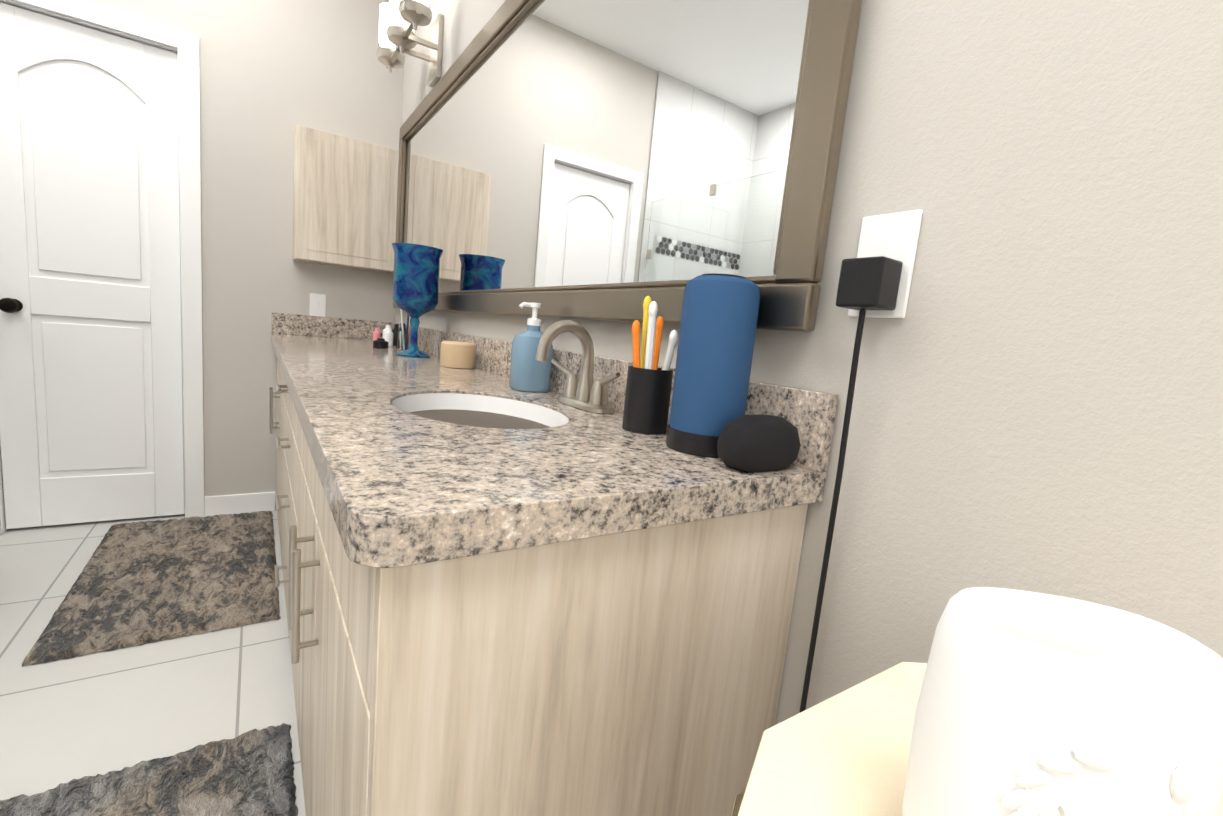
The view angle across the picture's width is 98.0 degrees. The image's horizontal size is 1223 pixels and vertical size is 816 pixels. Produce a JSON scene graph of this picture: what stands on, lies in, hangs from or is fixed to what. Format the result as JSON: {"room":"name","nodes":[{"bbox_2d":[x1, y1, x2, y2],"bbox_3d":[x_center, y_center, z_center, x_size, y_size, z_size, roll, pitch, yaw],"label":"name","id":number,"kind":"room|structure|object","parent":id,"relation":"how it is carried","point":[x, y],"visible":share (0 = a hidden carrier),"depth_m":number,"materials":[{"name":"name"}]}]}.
{"room":"bathroom","nodes":[
{"label":"bathroom","id":0,"kind":"room"},
{"bbox_2d":[0,510,305,815],"bbox_3d":[-0.985,0.972,0.268,2.762,0.100,5.106,0,9,-34],"label":"floor","id":1,"kind":"structure","parent":0,"point":[79,717],"depth_m":1.41,"materials":[{"name":"tile"}]},
{"bbox_2d":[0,723,297,815],"bbox_3d":[-0.773,0.861,0.719,0.631,0.032,1.056,0,9,-34],"label":"rug","id":2,"kind":"object","parent":1,"relation":"on","point":[249,773],"visible":1,"depth_m":1.11,"materials":[{"name":"grey fabric"}]},
{"bbox_2d":[21,511,280,666],"bbox_3d":[-1.639,0.597,2.035,0.601,0.032,1.071,0,9,-34],"label":"rug","id":3,"kind":"object","parent":1,"relation":"on","point":[139,583],"visible":1,"depth_m":1.86,"materials":[{"name":"grey fabric"}]},
{"bbox_2d":[269,340,806,815],"bbox_3d":[-0.733,0.318,1.686,0.566,0.850,2.633,0,9,-34],"label":"bathroom vanity","id":4,"kind":"object","parent":1,"relation":"on","point":[503,596],"depth_m":0.57,"materials":[{"name":"brown wood"}]},
{"bbox_2d":[271,332,826,579],"bbox_3d":[-0.680,-0.119,1.621,0.552,0.040,2.653,0,9,-34],"label":"countertop","id":5,"kind":"structure","parent":4,"relation":"on","point":[409,491],"depth_m":0.58,"materials":[{"name":"beige stone"}]},
{"bbox_2d":[373,309,410,350],"bbox_3d":[-0.934,-0.339,2.260,0.149,0.169,0.284,1,9,-28],"label":"toiletries","id":6,"kind":"object","parent":5,"relation":"on","point":[397,336],"visible":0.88,"depth_m":2.13,"materials":[{"name":"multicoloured plastic"}]},
{"bbox_2d":[392,243,442,356],"bbox_3d":[-0.715,-0.385,1.938,0.176,0.390,0.176,0,9,-34],"label":"goblet","id":7,"kind":"object","parent":5,"relation":"on","point":[416,272],"visible":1,"depth_m":1.87,"materials":[{"name":"blue glass"}]},
{"bbox_2d":[440,341,474,368],"bbox_3d":[-0.484,-0.168,1.672,0.104,0.078,0.104,0,9,-34],"label":"candle","id":8,"kind":"object","parent":5,"relation":"on","point":[456,354],"visible":1,"depth_m":1.63,"materials":[{"name":"beige wax"}]},
{"bbox_2d":[397,392,580,423],"bbox_3d":[-0.243,0.090,0.959,0.288,0.178,0.407,0,9,-34],"label":"sink","id":9,"kind":"object","parent":5,"relation":"in","point":[447,407],"depth_m":1.09,"materials":[{"name":"white ceramic"}]},
{"bbox_2d":[509,302,552,391],"bbox_3d":[-0.185,-0.144,1.243,0.088,0.203,0.088,0,9,-34],"label":"soap dispenser","id":10,"kind":"object","parent":5,"relation":"on","point":[529,372],"visible":0.92,"depth_m":1.21,"materials":[{"name":"blue plastic"}]},
{"bbox_2d":[535,320,619,413],"bbox_3d":[-0.082,-0.086,1.031,0.143,0.166,0.257,0,9,-34],"label":"faucet","id":11,"kind":"object","parent":5,"relation":"on","point":[584,390],"visible":1,"depth_m":1.02,"materials":[{"name":"silver metal"}]},
{"bbox_2d":[622,296,677,433],"bbox_3d":[0.063,-0.070,0.844,0.072,0.213,0.072,0,9,-34],"label":"toothbrush holder","id":12,"kind":"object","parent":5,"relation":"on","point":[647,395],"visible":1,"depth_m":0.82,"materials":[{"name":"black plastic"}]},
{"bbox_2d":[666,273,759,457],"bbox_3d":[0.140,-0.060,0.733,0.106,0.238,0.106,0,9,-34],"label":"speaker","id":13,"kind":"object","parent":5,"relation":"on","point":[718,324],"visible":0.83,"depth_m":0.69},
{"bbox_2d":[717,414,800,471],"bbox_3d":[0.186,0.041,0.665,0.122,0.066,0.060,0,9,-34],"label":"speaker","id":14,"kind":"object","parent":5,"relation":"on","point":[755,443],"visible":1,"depth_m":0.64,"materials":[{"name":"black fabric"}]},
{"bbox_2d":[731,662,1222,815],"bbox_3d":[0.199,0.616,0.358,0.481,0.800,0.269,0,9,-34],"label":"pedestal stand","id":15,"kind":"object","parent":1,"relation":"on","point":[845,752],"visible":0.33,"depth_m":0.32,"materials":[{"name":"ceramic"}]},
{"bbox_2d":[902,587,1222,815],"bbox_3d":[0.189,0.157,0.231,0.095,0.136,0.092,0,9,-34],"label":"ceramic jar","id":16,"kind":"object","parent":15,"relation":"on","point":[1034,704],"visible":1,"depth_m":0.20,"materials":[{"name":"white ceramic"}]},
{"bbox_2d":[0,0,404,529],"bbox_3d":[-2.270,-0.857,2.110,2.662,2.764,0.130,0,9,-34],"label":"wall","id":17,"kind":"structure","parent":0,"point":[273,73],"depth_m":2.47,"materials":[{"name":"grey paint"}]},
{"bbox_2d":[0,2,184,528],"bbox_3d":[-2.149,-0.492,2.194,0.576,2.020,0.107,0,9,-34],"label":"door","id":18,"kind":"structure","parent":17,"relation":"in","point":[91,401],"depth_m":2.20,"materials":[{"name":"white wood"}]},
{"bbox_2d":[0,0,204,534],"bbox_3d":[-2.165,-0.531,2.218,0.730,2.110,0.116,0,9,-34],"label":"door frame","id":19,"kind":"structure","parent":17,"relation":"attached to","point":[186,44],"depth_m":2.29,"materials":[{"name":"white wood"}]},
{"bbox_2d":[204,492,274,516],"bbox_3d":[-1.812,0.470,2.597,0.283,0.100,0.012,0,9,-34],"label":"baseboard","id":20,"kind":"structure","parent":17,"relation":"attached to","point":[237,503],"depth_m":2.58,"materials":[{"name":"white"}]},
{"bbox_2d":[310,293,325,316],"bbox_3d":[-1.458,-0.509,2.637,0.070,0.115,0.009,0,9,-34],"label":"switch plate","id":21,"kind":"object","parent":17,"relation":"attached to","point":[317,304],"visible":0.92,"depth_m":2.63,"materials":[{"name":"white plastic"}]},
{"bbox_2d":[271,312,388,339],"bbox_3d":[-1.402,-0.406,2.686,0.532,0.100,0.020,0,9,-34],"label":"backsplash","id":22,"kind":"structure","parent":17,"relation":"attached to","point":[295,324],"depth_m":2.65,"materials":[{"name":"beige stone"}]},
{"bbox_2d":[394,0,1222,724],"bbox_3d":[0.256,-0.437,0.811,0.100,2.764,5.106,0,9,-34],"label":"wall","id":23,"kind":"structure","parent":0,"point":[1038,400],"depth_m":0.52,"materials":[{"name":"grey paint"}]},
{"bbox_2d":[292,125,398,273],"bbox_3d":[-1.283,-0.990,2.587,0.452,0.590,0.122,0,9,-34],"label":"upper cabinet","id":24,"kind":"object","parent":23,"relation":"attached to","point":[344,201],"visible":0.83,"depth_m":2.52,"materials":[{"name":"brown wood"}]},
{"bbox_2d":[377,0,443,86],"bbox_3d":[-0.785,-1.489,2.107,0.196,0.310,0.542,0,9,-34],"label":"sconce","id":25,"kind":"object","parent":23,"relation":"attached to","point":[400,21],"visible":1,"depth_m":2.10,"materials":[{"name":"silver metal"}]},
{"bbox_2d":[389,322,838,471],"bbox_3d":[-0.452,-0.187,1.759,0.020,0.100,2.653,0,9,-34],"label":"backsplash","id":26,"kind":"structure","parent":23,"relation":"attached to","point":[813,413],"depth_m":0.76,"materials":[{"name":"beige stone"}]},
{"bbox_2d":[393,0,861,331],"bbox_3d":[-0.384,-0.736,1.649,0.032,0.875,2.500,0,9,-34],"label":"mirror","id":27,"kind":"object","parent":23,"relation":"attached to","point":[613,160],"visible":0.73,"depth_m":1.02,"materials":[{"name":"silver glass"}]},
{"bbox_2d":[848,209,922,317],"bbox_3d":[0.318,-0.166,0.622,0.006,0.119,0.070,0,9,-34],"label":"electrical outlet plate","id":28,"kind":"object","parent":23,"relation":"attached to","point":[894,236],"visible":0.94,"depth_m":0.61,"materials":[{"name":"white plastic"}]},
{"bbox_2d":[799,256,902,712],"bbox_3d":[0.250,0.338,0.678,0.042,1.030,0.052,0,9,-34],"label":"cord","id":29,"kind":"object","parent":28,"relation":"attached to","point":[868,283],"visible":0.96,"depth_m":0.61,"materials":[{"name":"black plastic"}]}
]}

